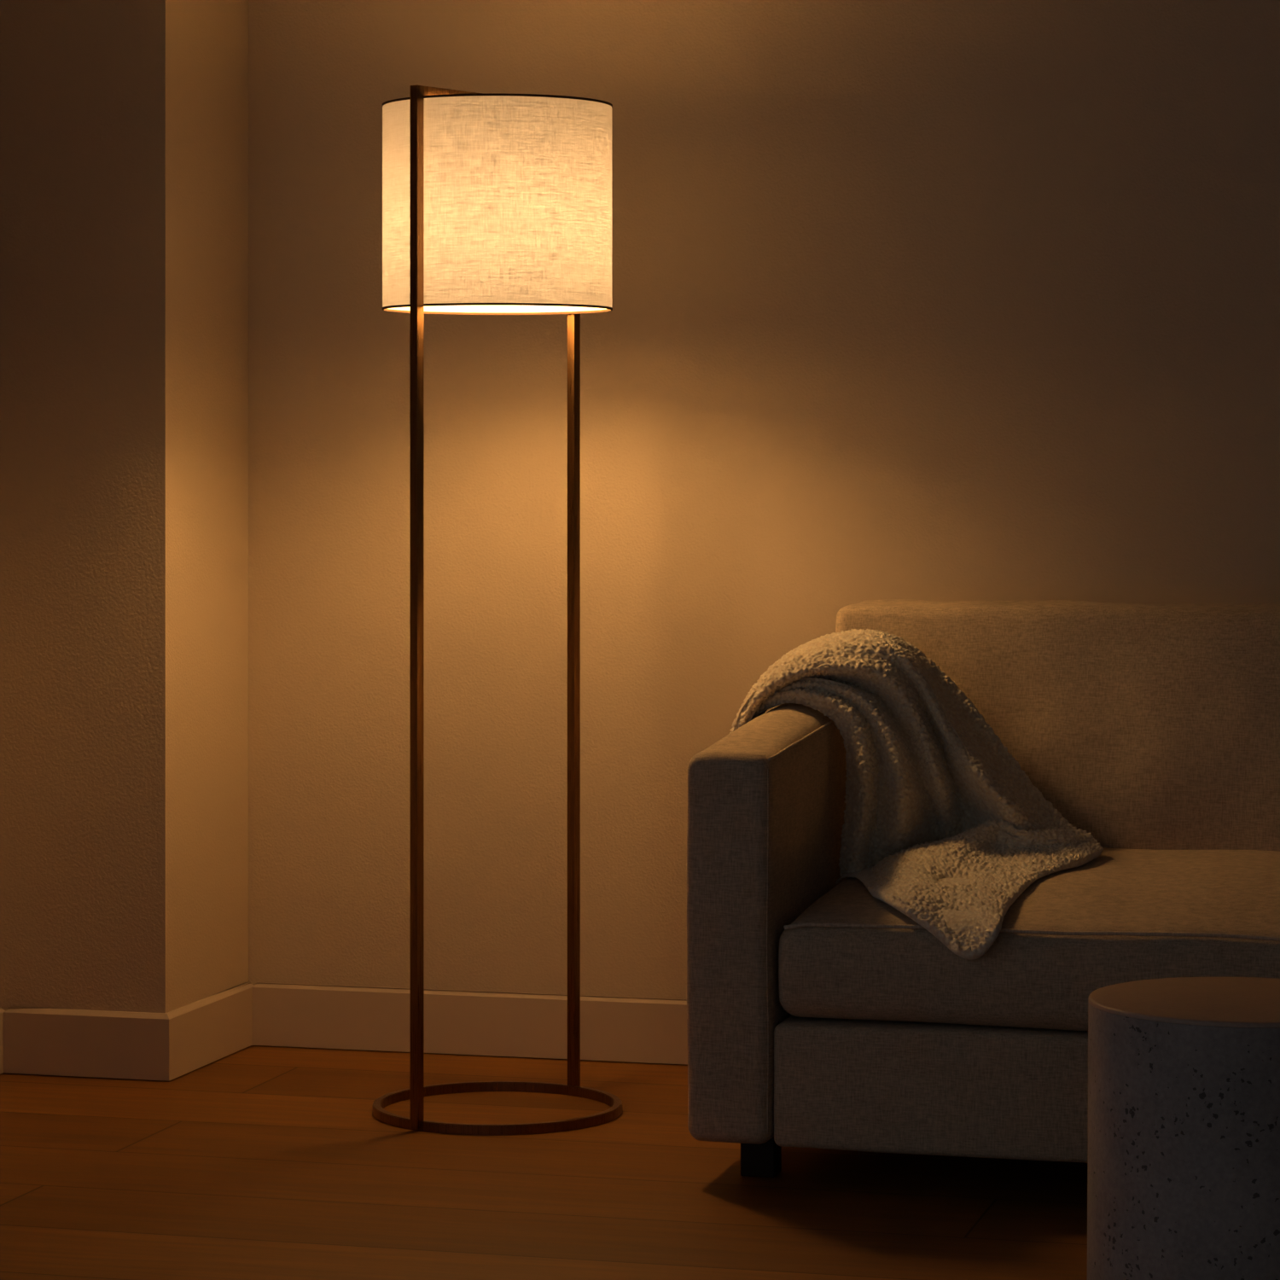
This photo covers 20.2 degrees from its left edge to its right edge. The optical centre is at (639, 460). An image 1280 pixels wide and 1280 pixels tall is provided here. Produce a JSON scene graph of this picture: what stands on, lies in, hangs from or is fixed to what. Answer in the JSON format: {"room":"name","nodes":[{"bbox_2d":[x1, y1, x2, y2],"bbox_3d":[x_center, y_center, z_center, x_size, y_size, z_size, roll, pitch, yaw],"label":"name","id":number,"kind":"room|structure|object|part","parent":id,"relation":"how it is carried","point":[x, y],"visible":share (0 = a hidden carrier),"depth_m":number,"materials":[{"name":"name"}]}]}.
{"room":"living room","nodes":[
{"label":"living room","id":0,"kind":"room"},
{"bbox_2d":[0,0,248,1012],"bbox_3d":[-0.884,-0.345,6.176,0.299,2.750,0.378,0,0,15],"label":"wall pillar","id":1,"kind":"structure","parent":0,"point":[124,124],"depth_m":6.01,"materials":[{"name":"paint"}]},
{"bbox_2d":[3,982,253,1081],"bbox_3d":[-0.874,0.973,6.168,0.299,0.110,0.390,0,0,15],"label":"baseboard","id":2,"kind":"structure","parent":1,"relation":"attached to","point":[168,1046],"depth_m":5.99,"materials":[{"name":"paint"}]},
{"bbox_2d":[0,1045,1087,1279],"bbox_3d":[0.492,1.090,2.187,5.400,0.120,7.850,0,0,15],"label":"floor","id":3,"kind":"structure","parent":0,"point":[253,1162],"depth_m":5.05,"materials":[{"name":"brown wood"}]},
{"bbox_2d":[372,84,622,1135],"bbox_3d":[-0.226,0.227,5.668,0.394,1.607,0.394,0,0,15],"label":"floor lamp","id":4,"kind":"object","parent":3,"relation":"on","point":[493,203],"visible":1,"depth_m":5.51,"materials":[{"name":"beige fabric"}]},
{"bbox_3d":[-0.343,0.225,5.510,0.015,1.603,0.016,0,0,37],"label":"post","id":5,"kind":"part","parent":4,"relation":"part of","materials":[{"name":"brown metal"}]},
{"bbox_3d":[-0.226,-0.400,5.668,0.363,0.320,0.363,0,0,15],"label":"lamp shade","id":6,"kind":"part","parent":4,"relation":"part of","materials":[{"name":"fabric"}]},
{"bbox_3d":[-0.108,0.225,5.826,0.015,1.603,0.016,0,0,37],"label":"post","id":7,"kind":"part","parent":4,"relation":"part of","materials":[{"name":"brown metal"}]},
{"bbox_2d":[686,599,1279,1177],"bbox_3d":[1.178,0.627,5.255,2.066,0.806,0.929,0,0,15],"label":"sofa","id":8,"kind":"object","parent":3,"relation":"on","point":[821,1015],"visible":0.73,"depth_m":5.07,"materials":[{"name":"fabric"}]},
{"bbox_3d":[0.175,0.997,5.177,0.050,0.067,0.050,0,0,15],"label":"leg","id":9,"kind":"part","parent":8,"relation":"part of","materials":[{"name":"brown wood"}]},
{"bbox_3d":[0.242,0.659,5.507,0.128,0.617,0.926,0,0,15],"label":"armrest","id":10,"kind":"part","parent":8,"relation":"part of","materials":[{"name":"fabric"}]},
{"bbox_2d":[729,628,1103,960],"bbox_3d":[0.367,0.476,5.304,0.584,0.426,0.655,0,0,15],"label":"throw blanket","id":11,"kind":"object","parent":8,"relation":"on","point":[942,826],"visible":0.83,"depth_m":5.42,"materials":[{"name":"white fabric"}]},
{"bbox_3d":[1.173,0.881,5.235,1.809,0.178,0.872,0,0,15],"label":"seat","id":12,"kind":"part","parent":8,"relation":"part of","materials":[{"name":"fabric"}]},
{"bbox_2d":[778,847,1279,1030],"bbox_3d":[1.148,0.695,5.144,1.801,0.192,0.699,0,0,15],"label":"seat cushion","id":13,"kind":"object","parent":8,"relation":"on","point":[849,960],"depth_m":5.01,"materials":[{"name":"fabric"}]},
{"bbox_2d":[835,599,1279,851],"bbox_3d":[1.257,0.425,5.550,1.923,0.400,0.243,0,0,15],"label":"cushion","id":14,"kind":"object","parent":8,"relation":"on","point":[1148,727],"depth_m":5.58,"materials":[{"name":"fabric"}]},
{"bbox_2d":[1087,977,1279,1279],"bbox_3d":[0.724,0.838,4.300,0.373,0.385,0.373,0,0,15],"label":"side table","id":15,"kind":"object","parent":3,"relation":"on","point":[1184,1168],"visible":1,"depth_m":4.15,"materials":[{"name":"concrete"}]},
{"bbox_2d":[248,0,1279,999],"bbox_3d":[1.477,-0.345,5.864,5.400,2.750,0.238,0,0,15],"label":"wall","id":16,"kind":"structure","parent":0,"point":[936,300],"depth_m":6.12,"materials":[{"name":"paint"}]},
{"bbox_2d":[252,982,687,1064],"bbox_3d":[1.589,0.973,5.703,4.700,0.110,0.012,0,0,15],"label":"baseboard","id":17,"kind":"structure","parent":16,"relation":"attached to","point":[650,1030],"depth_m":6.20,"materials":[{"name":"paint"}]},
{"bbox_3d":[-1.332,-0.345,5.451,0.188,2.750,2.011,0,0,15],"label":"wall","id":18,"kind":"structure","parent":0,"visible":0},
{"bbox_2d":[0,1006,5,1074],"bbox_3d":[-1.283,0.973,5.242,0.012,0.110,1.633,0,0,15],"label":"baseboard","id":19,"kind":"structure","parent":18,"relation":"attached to","point":[2,1010],"depth_m":6.01,"materials":[{"name":"paint"}]}
]}

